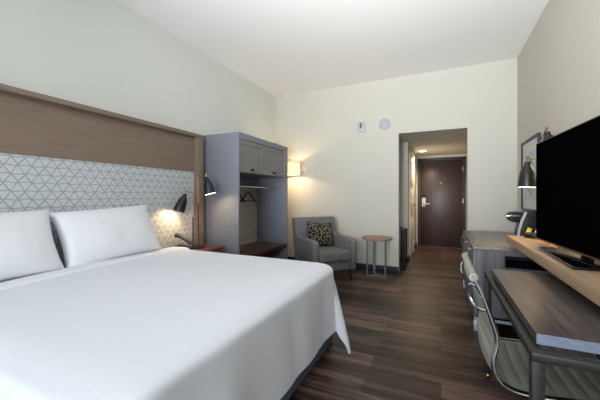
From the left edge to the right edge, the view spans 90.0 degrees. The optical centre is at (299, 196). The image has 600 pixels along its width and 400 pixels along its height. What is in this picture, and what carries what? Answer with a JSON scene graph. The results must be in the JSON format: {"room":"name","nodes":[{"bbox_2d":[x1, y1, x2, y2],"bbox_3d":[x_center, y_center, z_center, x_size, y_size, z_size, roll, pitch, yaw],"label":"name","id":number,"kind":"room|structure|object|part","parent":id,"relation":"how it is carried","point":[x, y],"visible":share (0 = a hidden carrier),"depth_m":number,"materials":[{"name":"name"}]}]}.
{"room":"hotel room","nodes":[
{"label":"hotel room","id":0,"kind":"room"},
{"bbox_2d":[0,0,275,142],"bbox_3d":[-2.292,-0.333,1.823,0.100,3.065,8.750,0,0,25],"label":"wall","id":1,"kind":"structure","parent":0,"point":[101,54],"depth_m":2.90,"materials":[{"name":"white paint"}]},
{"bbox_2d":[0,83,203,282],"bbox_3d":[-1.893,0.216,2.436,0.098,1.968,3.000,0,0,25],"label":"headboard","id":2,"kind":"object","parent":1,"relation":"attached to","point":[57,154],"visible":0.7,"depth_m":2.62,"materials":[{"name":"beige laminate"}]},
{"bbox_3d":[-1.941,-0.515,2.404,0.038,0.420,2.900,0,0,25],"label":"panel","id":3,"kind":"part","parent":2,"relation":"part of","materials":[{"name":"beige laminate"}]},
{"bbox_3d":[-1.893,-0.747,2.436,0.098,0.043,3.000,0,0,25],"label":"rail","id":4,"kind":"part","parent":2,"relation":"part of","materials":[{"name":"beige laminate"}]},
{"bbox_3d":[-1.276,0.237,3.749,0.098,1.925,0.100,0,0,25],"label":"post","id":5,"kind":"part","parent":2,"relation":"part of","materials":[{"name":"beige laminate"}]},
{"bbox_2d":[116,0,548,96],"bbox_3d":[-0.559,-1.915,1.009,3.930,0.100,8.750,0,0,25],"label":"ceiling","id":6,"kind":"structure","parent":0,"point":[282,47],"depth_m":3.43,"materials":[{"name":"paint"}]},
{"bbox_2d":[276,58,516,271],"bbox_3d":[1.270,-0.333,4.900,3.730,3.065,0.150,0,0,25],"label":"wall","id":7,"kind":"structure","parent":0,"point":[348,175],"depth_m":4.78,"materials":[{"name":"beige paint"}]},
{"bbox_2d":[288,159,299,174],"bbox_3d":[-0.292,-0.537,5.242,0.612,0.315,0.384,0,0,25],"label":"wall sconce","id":8,"kind":"object","parent":7,"relation":"attached to","point":[293,167],"visible":0.53,"depth_m":5.03,"materials":[{"name":"beige fabric"}]},
{"bbox_2d":[288,256,398,272],"bbox_3d":[0.547,1.150,5.149,2.190,0.100,0.014,0,0,25],"label":"baseboard","id":9,"kind":"structure","parent":7,"relation":"attached to","point":[391,269],"depth_m":4.82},
{"bbox_2d":[357,122,364,131],"bbox_3d":[1.001,-1.145,4.929,0.130,0.160,0.027,0,0,25],"label":"thermostat","id":10,"kind":"object","parent":7,"relation":"attached to","point":[360,125],"visible":1,"depth_m":4.92,"materials":[{"name":"plastic"}]},
{"bbox_2d":[379,118,389,128],"bbox_3d":[1.339,-1.160,4.766,0.176,0.176,0.035,0,0,25],"label":"smoke detector","id":11,"kind":"object","parent":7,"relation":"attached to","point":[384,123],"visible":1,"depth_m":4.75,"materials":[{"name":"plastic"}]},
{"bbox_2d":[400,142,415,256],"bbox_3d":[2.067,0.107,6.155,0.405,2.185,2.800,0,0,25],"label":"wall","id":12,"kind":"structure","parent":0,"point":[405,147],"depth_m":5.47,"materials":[{"name":"beige paint"}]},
{"bbox_2d":[405,241,416,262],"bbox_3d":[2.286,1.150,6.431,0.267,0.100,2.114,0,0,25],"label":"baseboard","id":13,"kind":"structure","parent":12,"relation":"attached to","point":[415,245],"depth_m":5.61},
{"bbox_2d":[409,151,415,255],"bbox_3d":[2.279,0.165,6.111,0.126,2.070,0.960,0,0,25],"label":"door","id":14,"kind":"structure","parent":12,"relation":"in","point":[411,157],"depth_m":6.15,"materials":[{"name":"white paint"}]},
{"bbox_2d":[289,246,528,399],"bbox_3d":[0.068,1.250,2.344,3.930,0.100,11.700,0,0,25],"label":"floor","id":15,"kind":"structure","parent":0,"point":[411,333],"depth_m":2.47,"materials":[{"name":"brown wood"}]},
{"bbox_2d":[192,244,224,252],"bbox_3d":[-1.148,0.900,3.482,0.350,0.600,0.475,0,0,25],"label":"nightstand","id":16,"kind":"object","parent":15,"relation":"on","point":[210,248],"visible":0.05,"depth_m":3.53,"materials":[{"name":"red wood"}]},
{"bbox_2d":[175,233,193,249],"bbox_3d":[-1.309,0.507,3.376,0.211,0.186,0.106,0,0,0],"label":"telephone","id":17,"kind":"object","parent":16,"relation":"on","point":[177,235],"visible":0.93,"depth_m":3.38,"materials":[{"name":"grey plastic"}]},
{"bbox_2d":[173,173,215,248],"bbox_3d":[-1.226,0.164,3.478,0.460,0.873,0.254,0,0,-27],"label":"table lamp","id":18,"kind":"object","parent":16,"relation":"on","point":[180,206],"visible":0.96,"depth_m":3.45,"materials":[{"name":"black metal"}]},
{"bbox_3d":[-1.340,0.075,3.345,0.136,0.218,0.136,0,0,25],"label":"lamp shade","id":19,"kind":"part","parent":18,"relation":"part of","materials":[{"name":"black metal"}]},
{"bbox_3d":[-1.050,-0.124,3.496,0.131,0.216,0.126,0,0,25],"label":"lamp shade","id":20,"kind":"part","parent":18,"relation":"part of","materials":[{"name":"black metal"}]},
{"bbox_2d":[204,132,287,258],"bbox_3d":[-0.724,0.207,4.326,0.590,1.985,1.285,0,0,25],"label":"wardrobe","id":21,"kind":"object","parent":15,"relation":"on","point":[236,164],"visible":0.88,"depth_m":4.02,"materials":[{"name":"blue paint"}]},
{"bbox_3d":[-0.998,0.207,3.761,0.575,1.985,0.030,0,0,25],"label":"panel","id":22,"kind":"part","parent":21,"relation":"part of","materials":[{"name":"blue paint"}]},
{"bbox_2d":[240,192,256,201],"bbox_3d":[-0.719,-0.037,4.161,0.343,0.229,0.024,0,0,41],"label":"hanger","id":23,"kind":"object","parent":21,"relation":"hanging from","point":[246,193],"visible":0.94,"depth_m":4.14,"materials":[{"name":"brown metal"}]},
{"bbox_3d":[-0.984,-0.448,4.448,0.015,0.605,1.225,0,0,25],"label":"panel","id":24,"kind":"part","parent":21,"relation":"part of","materials":[{"name":"blue paint"}]},
{"bbox_3d":[-0.627,-0.505,3.915,0.020,0.405,0.553,0,0,25],"label":"door","id":25,"kind":"part","parent":21,"relation":"part of","materials":[{"name":"grey paint"}]},
{"bbox_3d":[-0.656,-0.135,4.294,0.026,0.026,1.225,0,0,25],"label":"hanging rod","id":26,"kind":"part","parent":21,"relation":"part of","materials":[{"name":"silver metal"}]},
{"bbox_3d":[-0.731,-0.749,4.329,0.575,0.073,1.225,0,0,25],"label":"panel","id":27,"kind":"part","parent":21,"relation":"part of","materials":[{"name":"blue paint"}]},
{"bbox_2d":[240,241,286,255],"bbox_3d":[-0.724,0.772,4.326,0.560,0.055,1.222,0,0,25],"label":"shelf","id":28,"kind":"object","parent":21,"relation":"attached to","point":[250,248],"depth_m":4.47,"materials":[{"name":"brown wood"}]},
{"bbox_3d":[-0.464,0.207,4.897,0.575,1.985,0.030,0,0,25],"label":"panel","id":29,"kind":"part","parent":21,"relation":"part of","materials":[{"name":"grey paint"}]},
{"bbox_3d":[-0.389,-0.505,4.422,0.020,0.405,0.557,0,0,25],"label":"door","id":30,"kind":"part","parent":21,"relation":"part of","materials":[{"name":"grey paint"}]},
{"bbox_2d":[280,335,331,399],"bbox_3d":[-0.989,0.900,2.039,1.915,0.600,1.850,0,0,25],"label":"bed","id":31,"kind":"object","parent":15,"relation":"on","point":[303,374],"visible":0.06,"depth_m":1.97,"materials":[{"name":"fabric"}]},
{"bbox_2d":[0,209,63,281],"bbox_3d":[-1.976,0.325,1.813,0.290,0.461,0.891,0,0,25],"label":"bed pillow","id":32,"kind":"object","parent":31,"relation":"on","point":[27,246],"visible":0.99,"depth_m":1.98,"materials":[{"name":"white fabric"}]},
{"bbox_2d":[49,204,160,267],"bbox_3d":[-1.625,0.318,2.598,0.289,0.485,0.852,0,0,25],"label":"bed pillow","id":33,"kind":"object","parent":31,"relation":"on","point":[85,236],"visible":0.96,"depth_m":2.44,"materials":[{"name":"white fabric"}]},
{"bbox_2d":[0,249,350,399],"bbox_3d":[-0.779,0.868,1.939,1.825,0.673,2.032,0,0,25],"label":"duvet","id":34,"kind":"object","parent":31,"relation":"on","point":[183,324],"visible":1,"depth_m":1.38,"materials":[{"name":"white fabric"}]},
{"bbox_2d":[0,247,189,289],"bbox_3d":[-1.583,0.580,2.315,0.155,0.130,2.028,0,0,20],"label":"sheet","id":35,"kind":"object","parent":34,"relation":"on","point":[47,275],"visible":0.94,"depth_m":2.15,"materials":[{"name":"white fabric"}]},
{"bbox_2d":[292,216,356,280],"bbox_3d":[0.347,0.764,4.465,0.707,0.882,0.766,0,0,-24],"label":"armchair","id":36,"kind":"object","parent":15,"relation":"on","point":[342,255],"visible":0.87,"depth_m":4.27,"materials":[{"name":"grey fabric"}]},
{"bbox_3d":[0.090,0.778,4.301,0.096,0.523,0.662,0,0,-24],"label":"armrest","id":37,"kind":"part","parent":36,"relation":"part of","materials":[{"name":"grey fabric"}]},
{"bbox_3d":[0.243,0.658,4.700,0.707,0.670,0.252,0,0,-24],"label":"backrest","id":38,"kind":"part","parent":36,"relation":"part of","materials":[{"name":"grey fabric"}]},
{"bbox_2d":[307,222,332,245],"bbox_3d":[0.304,0.568,4.562,0.450,0.378,0.167,0,0,-21],"label":"throw pillow","id":39,"kind":"object","parent":36,"relation":"on","point":[321,233],"visible":0.88,"depth_m":4.51,"materials":[{"name":"multicoloured fabric"}]},
{"bbox_2d":[319,245,350,262],"bbox_3d":[0.387,0.830,4.375,0.500,0.150,0.570,0,0,-24],"label":"seat cushion","id":40,"kind":"object","parent":36,"relation":"on","point":[327,253],"depth_m":4.16,"materials":[{"name":"grey fabric"}]},
{"bbox_3d":[0.374,0.970,4.403,0.516,0.140,0.550,0,0,-24],"label":"seat","id":41,"kind":"part","parent":36,"relation":"part of","materials":[{"name":"grey fabric"}]},
{"bbox_3d":[0.641,0.778,4.544,0.096,0.523,0.662,0,0,-24],"label":"armrest","id":42,"kind":"part","parent":36,"relation":"part of","materials":[{"name":"grey fabric"}]},
{"bbox_3d":[0.717,1.117,4.290,0.054,0.172,0.070,0,0,-24],"label":"leg","id":43,"kind":"part","parent":36,"relation":"part of","materials":[{"name":"brown wood"}]},
{"bbox_2d":[361,235,391,277],"bbox_3d":[1.164,0.910,4.558,0.450,0.580,0.450,0,0,25],"label":"side table","id":44,"kind":"object","parent":15,"relation":"on","point":[373,238],"visible":1,"depth_m":4.50,"materials":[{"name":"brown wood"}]},
{"bbox_3d":[1.013,0.922,4.518,0.012,0.555,0.036,0,0,-15],"label":"leg","id":45,"kind":"part","parent":44,"relation":"part of","materials":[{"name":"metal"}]},
{"bbox_3d":[1.173,0.922,4.741,0.036,0.555,0.012,0,0,3],"label":"leg","id":46,"kind":"part","parent":44,"relation":"part of","materials":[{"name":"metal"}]},
{"bbox_3d":[1.265,0.922,4.444,0.036,0.555,0.012,0,0,-42],"label":"leg","id":47,"kind":"part","parent":44,"relation":"part of","materials":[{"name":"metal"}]},
{"bbox_2d":[400,227,406,270],"bbox_3d":[1.717,0.844,5.000,0.112,0.712,0.352,0,0,25],"label":"luggage rack","id":48,"kind":"object","parent":15,"relation":"on","point":[402,231],"visible":0.87,"depth_m":4.87,"materials":[{"name":"black metal"}]},
{"bbox_3d":[1.704,0.878,5.011,0.024,0.644,0.293,0,0,25],"label":"rack leg","id":49,"kind":"part","parent":48,"relation":"part of","materials":[{"name":"black metal"}]},
{"bbox_3d":[1.729,0.878,4.999,0.024,0.644,0.293,0,0,25],"label":"rack leg","id":50,"kind":"part","parent":48,"relation":"part of","materials":[{"name":"black metal"}]},
{"bbox_3d":[1.755,0.868,4.987,0.024,0.665,0.343,0,0,25],"label":"rack leg","id":51,"kind":"part","parent":48,"relation":"part of","materials":[{"name":"black metal"}]},
{"bbox_2d":[461,230,551,330],"bbox_3d":[2.142,0.825,3.209,0.702,0.750,1.470,0,0,25],"label":"base cabinet","id":52,"kind":"object","parent":15,"relation":"on","point":[486,250],"visible":0.45,"depth_m":2.66,"materials":[{"name":"grey laminate"}]},
{"bbox_3d":[2.076,0.774,3.776,0.018,0.596,0.486,0,0,25],"label":"door","id":53,"kind":"part","parent":52,"relation":"part of","materials":[{"name":"grey wood"}]},
{"bbox_3d":[1.865,0.774,3.328,0.018,0.596,0.476,0,0,25],"label":"door","id":54,"kind":"part","parent":52,"relation":"part of","materials":[{"name":"grey wood"}]},
{"bbox_3d":[1.659,0.774,2.889,0.018,0.596,0.466,0,0,25],"label":"door","id":55,"kind":"part","parent":52,"relation":"part of","materials":[{"name":"grey wood"}]},
{"bbox_3d":[1.586,1.153,2.691,0.050,0.094,0.050,0,0,25],"label":"leg","id":56,"kind":"part","parent":52,"relation":"part of","materials":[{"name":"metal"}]},
{"bbox_2d":[463,230,521,252],"bbox_3d":[2.160,0.461,3.200,0.663,0.022,1.470,0,0,25],"label":"countertop","id":57,"kind":"structure","parent":52,"relation":"on","point":[479,240],"depth_m":3.07,"materials":[{"name":"grey laminate"}]},
{"bbox_2d":[504,211,535,235],"bbox_3d":[2.399,0.304,3.270,0.280,0.291,0.192,0,0,25],"label":"coffee maker","id":58,"kind":"object","parent":57,"relation":"on","point":[524,220],"visible":0.84,"depth_m":3.19,"materials":[{"name":"black plastic"}]},
{"bbox_3d":[2.358,0.307,3.188,0.092,0.285,0.008,0,0,25],"label":"trim","id":59,"kind":"part","parent":58,"relation":"part of","materials":[{"name":"plastic"}]},
{"bbox_3d":[2.160,1.091,3.200,0.643,0.029,1.446,0,0,25],"label":"rail","id":60,"kind":"part","parent":52,"relation":"part of","materials":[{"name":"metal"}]},
{"bbox_2d":[460,252,599,399],"bbox_3d":[1.096,0.761,1.339,0.657,0.878,0.585,0,0,25],"label":"desk chair","id":61,"kind":"object","parent":15,"relation":"on","point":[508,359],"visible":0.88,"depth_m":1.29,"materials":[{"name":"metal"}]},
{"bbox_3d":[0.983,0.572,1.140,0.574,0.459,0.029,0,0,25],"label":"rail","id":62,"kind":"part","parent":61,"relation":"part of","materials":[{"name":"metal"}]},
{"bbox_3d":[1.196,0.572,1.593,0.574,0.459,0.029,0,0,25],"label":"rail","id":63,"kind":"part","parent":61,"relation":"part of","materials":[{"name":"metal"}]},
{"bbox_2d":[484,269,599,399],"bbox_3d":[1.275,0.830,1.351,0.641,0.740,1.162,0,0,25],"label":"desk","id":64,"kind":"object","parent":15,"relation":"on","point":[542,309],"visible":0.83,"depth_m":1.16,"materials":[{"name":"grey wood"}]},
{"bbox_3d":[1.243,0.847,1.985,0.035,0.637,0.040,0,0,25],"label":"leg","id":65,"kind":"part","parent":64,"relation":"part of","materials":[{"name":"metal"}]},
{"bbox_3d":[0.766,0.847,0.971,0.035,0.637,0.040,0,0,25],"label":"leg","id":66,"kind":"part","parent":64,"relation":"part of","materials":[{"name":"metal"}]},
{"bbox_2d":[400,130,466,155],"bbox_3d":[2.639,-1.035,5.969,1.600,0.100,2.950,0,0,25],"label":"ceiling","id":67,"kind":"structure","parent":0,"point":[447,142],"depth_m":5.47,"materials":[{"name":"paint"}]},
{"bbox_2d":[416,154,465,245],"bbox_3d":[3.351,0.107,7.165,1.270,2.185,0.120,0,0,25],"label":"wall","id":68,"kind":"structure","parent":0,"point":[449,155],"depth_m":7.33,"materials":[{"name":"beige paint"}]},
{"bbox_2d":[418,156,465,247],"bbox_3d":[3.343,0.140,7.114,1.030,2.120,0.179,0,0,25],"label":"door","id":69,"kind":"structure","parent":68,"relation":"in","point":[441,181],"depth_m":7.10,"materials":[{"name":"wood"}]},
{"bbox_3d":[2.997,0.140,7.264,0.085,0.220,0.022,0,0,25],"label":"lock plate","id":70,"kind":"part","parent":69,"relation":"part of","materials":[{"name":"plastic"}]},
{"bbox_2d":[466,153,466,229],"bbox_3d":[3.259,0.107,5.595,0.100,2.185,2.800,0,0,25],"label":"wall","id":71,"kind":"structure","parent":0,"point":[466,153],"depth_m":6.75,"materials":[{"name":"beige paint"}]},
{"bbox_2d":[517,0,599,355],"bbox_3d":[1.174,-0.333,0.194,0.100,3.065,8.750,0,0,25],"label":"wall","id":72,"kind":"structure","parent":0,"point":[558,65],"depth_m":2.60,"materials":[{"name":"grey paint"}]},
{"bbox_2d":[521,132,540,212],"bbox_3d":[2.615,-0.245,3.412,0.028,0.830,0.720,0,0,25],"label":"framed picture","id":73,"kind":"object","parent":72,"relation":"attached to","point":[528,147],"visible":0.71,"depth_m":3.42,"materials":[{"name":"grey"}]},
{"bbox_2d":[525,147,535,199],"bbox_3d":[2.616,-0.245,3.411,0.002,0.560,0.440,0,0,25],"label":"print","id":74,"kind":"object","parent":73,"relation":"attached to","point":[530,192],"depth_m":3.36},
{"bbox_2d":[506,235,599,306],"bbox_3d":[1.329,0.470,1.127,0.408,0.260,3.170,0,0,25],"label":"wall shelf","id":75,"kind":"object","parent":72,"relation":"attached to","point":[587,283],"visible":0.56,"depth_m":1.46,"materials":[{"name":"brown wood"}]},
{"bbox_2d":[517,126,552,238],"bbox_3d":[1.916,-0.109,2.443,0.314,0.898,0.249,0,0,9],"label":"table lamp","id":76,"kind":"object","parent":75,"relation":"on","point":[527,177],"visible":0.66,"depth_m":2.37,"materials":[{"name":"black metal"}]},
{"bbox_3d":[1.812,-0.177,2.397,0.124,0.206,0.124,0,0,25],"label":"lamp shade","id":77,"kind":"part","parent":76,"relation":"part of","materials":[{"name":"black metal"}]},
{"bbox_3d":[1.977,-0.499,2.428,0.026,0.118,0.123,0,0,22],"label":"arm","id":78,"kind":"part","parent":76,"relation":"part of","materials":[{"name":"gold metal"}]},
{"bbox_3d":[1.996,-0.409,2.370,0.133,0.216,0.124,0,0,25],"label":"lamp shade","id":79,"kind":"part","parent":76,"relation":"part of","materials":[{"name":"black metal"}]},
{"bbox_2d":[536,115,599,270],"bbox_3d":[1.482,-0.021,1.603,0.250,0.721,1.200,0,0,22],"label":"television","id":80,"kind":"object","parent":75,"relation":"on","point":[568,161],"visible":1,"depth_m":1.64,"materials":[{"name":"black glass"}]},
{"bbox_3d":[1.480,0.299,1.604,0.009,0.008,1.200,0,0,22],"label":"trim","id":81,"kind":"part","parent":80,"relation":"part of","materials":[{"name":"brown metal"}]},
{"bbox_3d":[1.496,0.332,1.640,0.250,0.015,0.639,0,0,22],"label":"stand plate","id":82,"kind":"part","parent":80,"relation":"part of","materials":[{"name":"black glass"}]}
]}

